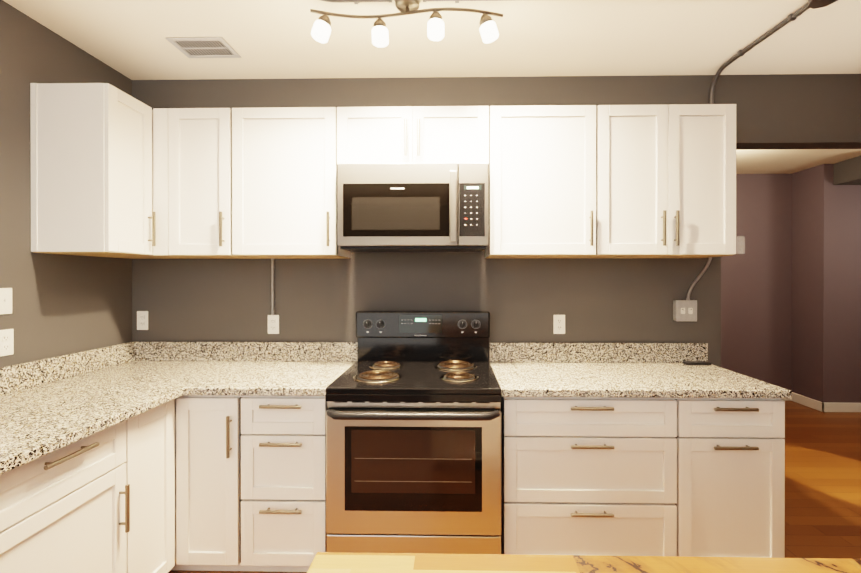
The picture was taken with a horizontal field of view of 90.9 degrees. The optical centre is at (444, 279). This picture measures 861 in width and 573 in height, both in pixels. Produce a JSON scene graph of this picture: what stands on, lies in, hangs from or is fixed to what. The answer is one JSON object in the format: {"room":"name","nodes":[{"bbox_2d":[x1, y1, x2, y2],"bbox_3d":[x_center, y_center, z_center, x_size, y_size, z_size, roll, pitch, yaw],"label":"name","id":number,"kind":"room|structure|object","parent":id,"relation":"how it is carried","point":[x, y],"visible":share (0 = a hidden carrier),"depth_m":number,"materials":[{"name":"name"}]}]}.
{"room":"kitchen","nodes":[
{"label":"kitchen","id":0,"kind":"room"},
{"bbox_2d":[0,0,131,367],"bbox_3d":[-2.019,0.103,-0.010,0.120,2.625,5.200,0,0,1],"label":"wall","id":1,"kind":"structure","parent":0,"point":[62,304],"depth_m":2.01,"materials":[{"name":"grey paint"}]},
{"bbox_2d":[0,288,11,314],"bbox_3d":[-1.916,0.095,1.843,0.014,0.115,0.070,0,0,1],"label":"light switch","id":2,"kind":"object","parent":1,"relation":"attached to","point":[5,300],"visible":1,"depth_m":1.85,"materials":[{"name":"white plastic"}]},
{"bbox_2d":[0,329,13,356],"bbox_3d":[-1.919,0.277,1.849,0.009,0.115,0.070,0,0,1],"label":"electrical outlet","id":3,"kind":"object","parent":1,"relation":"attached to","point":[6,342],"visible":1,"depth_m":1.85,"materials":[{"name":"white plastic"}]},
{"bbox_2d":[30,83,185,258],"bbox_3d":[-1.716,-0.518,2.270,0.398,0.786,0.622,0,0,1],"label":"upper cabinet","id":4,"kind":"object","parent":1,"relation":"attached to","point":[91,169],"visible":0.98,"depth_m":1.97,"materials":[{"name":"white wood"}]},
{"bbox_2d":[3,0,860,173],"bbox_3d":[2.264,-1.263,1.118,8.643,0.100,7.860,0,0,1],"label":"ceiling","id":5,"kind":"structure","parent":0,"point":[269,39],"depth_m":2.15,"materials":[{"name":"paint"}]},
{"bbox_2d":[165,37,240,57],"bbox_3d":[-1.258,-1.212,2.219,0.290,0.006,0.193,0,0,1],"label":"ceiling vent","id":6,"kind":"object","parent":5,"relation":"in","point":[204,47],"visible":1,"depth_m":2.21,"materials":[{"name":"white metal"}]},
{"bbox_2d":[310,0,502,46],"bbox_3d":[-0.160,-1.117,1.813,0.824,0.196,0.124,0,0,1],"label":"track light","id":7,"kind":"object","parent":5,"relation":"attached to","point":[321,31],"visible":1,"depth_m":1.79,"materials":[{"name":"white glass"}]},
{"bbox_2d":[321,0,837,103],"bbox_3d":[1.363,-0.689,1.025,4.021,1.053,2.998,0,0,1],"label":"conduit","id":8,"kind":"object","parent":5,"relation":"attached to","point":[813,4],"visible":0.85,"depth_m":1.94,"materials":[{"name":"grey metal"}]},
{"bbox_2d":[132,74,860,366],"bbox_3d":[2.291,0.096,2.571,8.643,2.625,0.120,0,0,1],"label":"wall","id":9,"kind":"structure","parent":0,"point":[600,300],"depth_m":2.55,"materials":[{"name":"grey paint"}]},
{"bbox_2d":[137,311,147,329],"bbox_3d":[-1.845,0.251,2.581,0.070,0.115,0.009,0,0,1],"label":"electrical outlet","id":10,"kind":"object","parent":9,"relation":"attached to","point":[142,320],"visible":1,"depth_m":2.58,"materials":[{"name":"white plastic"}]},
{"bbox_2d":[268,258,278,333],"bbox_3d":[-1.041,0.103,2.561,0.070,0.456,0.019,0,0,1],"label":"electrical outlet","id":11,"kind":"object","parent":9,"relation":"attached to","point":[273,323],"visible":1,"depth_m":2.56,"materials":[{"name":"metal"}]},
{"bbox_2d":[152,104,744,258],"bbox_3d":[-0.006,-0.518,2.369,3.131,0.786,0.360,0,0,1],"label":"upper cabinet","id":12,"kind":"object","parent":9,"relation":"attached to","point":[612,181],"visible":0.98,"depth_m":2.23,"materials":[{"name":"white wood"}]},
{"bbox_2d":[337,163,487,251],"bbox_3d":[-0.163,-0.378,2.341,0.775,0.438,0.423,0,0,1],"label":"over-the-range microwave","id":13,"kind":"object","parent":12,"relation":"attached to","point":[412,207],"visible":1,"depth_m":2.17,"materials":[{"name":"silver metal"}]},
{"bbox_2d":[553,315,564,333],"bbox_3d":[0.686,0.270,2.535,0.070,0.115,0.009,0,0,1],"label":"electrical outlet","id":14,"kind":"object","parent":9,"relation":"attached to","point":[558,324],"visible":1,"depth_m":2.53,"materials":[{"name":"white plastic"}]},
{"bbox_2d":[673,257,711,320],"bbox_3d":[1.472,0.040,2.501,0.230,0.414,0.046,0,0,1],"label":"electrical outlet box","id":15,"kind":"object","parent":9,"relation":"attached to","point":[685,310],"visible":0.92,"depth_m":2.48,"materials":[{"name":"metal"}]},
{"bbox_2d":[168,401,860,572],"bbox_3d":[2.264,1.462,1.125,8.643,0.100,7.860,0,0,1],"label":"floor","id":16,"kind":"structure","parent":0,"point":[822,484],"depth_m":2.89,"materials":[{"name":"brown wood"}]},
{"bbox_2d":[0,471,7,572],"bbox_3d":[-1.606,0.973,0.912,0.669,0.880,0.579,0,0,1],"label":"base cabinet","id":17,"kind":"object","parent":16,"relation":"on","point":[3,477],"depth_m":1.22,"materials":[{"name":"white wood"}]},
{"bbox_2d":[8,412,143,572],"bbox_3d":[-1.596,0.972,1.412,0.669,0.880,0.659,0,0,1],"label":"base cabinet","id":18,"kind":"object","parent":16,"relation":"on","point":[102,501],"depth_m":1.49,"materials":[{"name":"white wood"}]},
{"bbox_2d":[144,399,174,572],"bbox_3d":[-1.589,0.971,1.799,0.669,0.880,0.352,0,0,1],"label":"base cabinet","id":19,"kind":"object","parent":16,"relation":"on","point":[159,421],"depth_m":1.88,"materials":[{"name":"white wood"}]},
{"bbox_2d":[0,341,357,473],"bbox_3d":[-1.236,0.457,1.416,1.390,0.150,2.318,0,0,1],"label":"countertop","id":20,"kind":"structure","parent":19,"relation":"on","point":[49,405],"depth_m":2.02,"materials":[{"name":"stone"}]},
{"bbox_2d":[171,395,190,570],"bbox_3d":[-1.552,0.970,2.278,0.728,0.880,0.608,0,0,1],"label":"base cabinet","id":21,"kind":"object","parent":16,"relation":"on","point":[182,403],"depth_m":1.97,"materials":[{"name":"white wood"}]},
{"bbox_2d":[191,395,242,570],"bbox_3d":[-1.093,0.970,2.270,0.304,0.880,0.608,0,0,1],"label":"base cabinet","id":22,"kind":"object","parent":16,"relation":"on","point":[216,420],"depth_m":1.98,"materials":[{"name":"white wood"}]},
{"bbox_2d":[243,395,328,571],"bbox_3d":[-0.780,0.970,2.264,0.466,0.880,0.608,0,0,1],"label":"base cabinet","id":23,"kind":"object","parent":16,"relation":"on","point":[250,483],"depth_m":1.96,"materials":[{"name":"white wood"}]},
{"bbox_2d":[325,311,500,553],"bbox_3d":[-0.134,0.798,2.164,0.775,1.222,0.726,0,0,1],"label":"range","id":24,"kind":"object","parent":16,"relation":"on","point":[413,435],"visible":1,"depth_m":1.86,"materials":[{"name":"silver metal"}]},
{"bbox_2d":[500,397,695,556],"bbox_3d":[0.703,0.970,2.237,0.851,0.880,0.608,0,0,1],"label":"base cabinet","id":25,"kind":"object","parent":16,"relation":"on","point":[634,476],"depth_m":1.94,"materials":[{"name":"white wood"}]},
{"bbox_2d":[696,398,784,557],"bbox_3d":[1.303,0.970,2.226,0.485,0.880,0.608,0,0,1],"label":"base cabinet","id":26,"kind":"object","parent":16,"relation":"on","point":[740,443],"depth_m":1.93,"materials":[{"name":"white wood"}]},
{"bbox_2d":[489,342,791,397],"bbox_3d":[0.907,0.455,2.216,1.294,0.150,0.638,0,0,1],"label":"countertop","id":27,"kind":"structure","parent":26,"relation":"on","point":[648,370],"depth_m":2.23,"materials":[{"name":"stone"}]},
{"bbox_2d":[683,361,710,364],"bbox_3d":[1.460,0.485,2.452,0.140,0.018,0.050,0,0,1],"label":"remote","id":28,"kind":"object","parent":27,"relation":"on","point":[696,363],"visible":1,"depth_m":2.44,"materials":[{"name":"black plastic"}]},
{"bbox_3d":[1.081,0.977,0.115,2.470,0.875,1.060,0,0,1],"label":"kitchen island","id":29,"kind":"object","parent":16,"relation":"on","visible":0},
{"bbox_2d":[307,552,860,572],"bbox_3d":[1.087,0.517,0.164,2.661,0.045,1.160,0,0,1],"label":"island countertop","id":30,"kind":"structure","parent":29,"relation":"on","point":[336,562],"depth_m":0.73,"materials":[{"name":"beige stone"}]},
{"bbox_2d":[721,148,860,402],"bbox_3d":[0.692,0.096,2.667,5.443,2.625,0.012,0,0,1],"label":"wall","id":31,"kind":"structure","parent":0,"point":[791,298],"depth_m":2.61,"materials":[{"name":"purple paint"}]},
{"bbox_2d":[781,392,860,411],"bbox_3d":[2.340,1.353,4.716,8.423,0.100,0.435,0,0,1],"label":"baseboard","id":32,"kind":"structure","parent":31,"relation":"attached to","point":[825,406],"depth_m":4.47,"materials":[{"name":"wood"}]}
]}

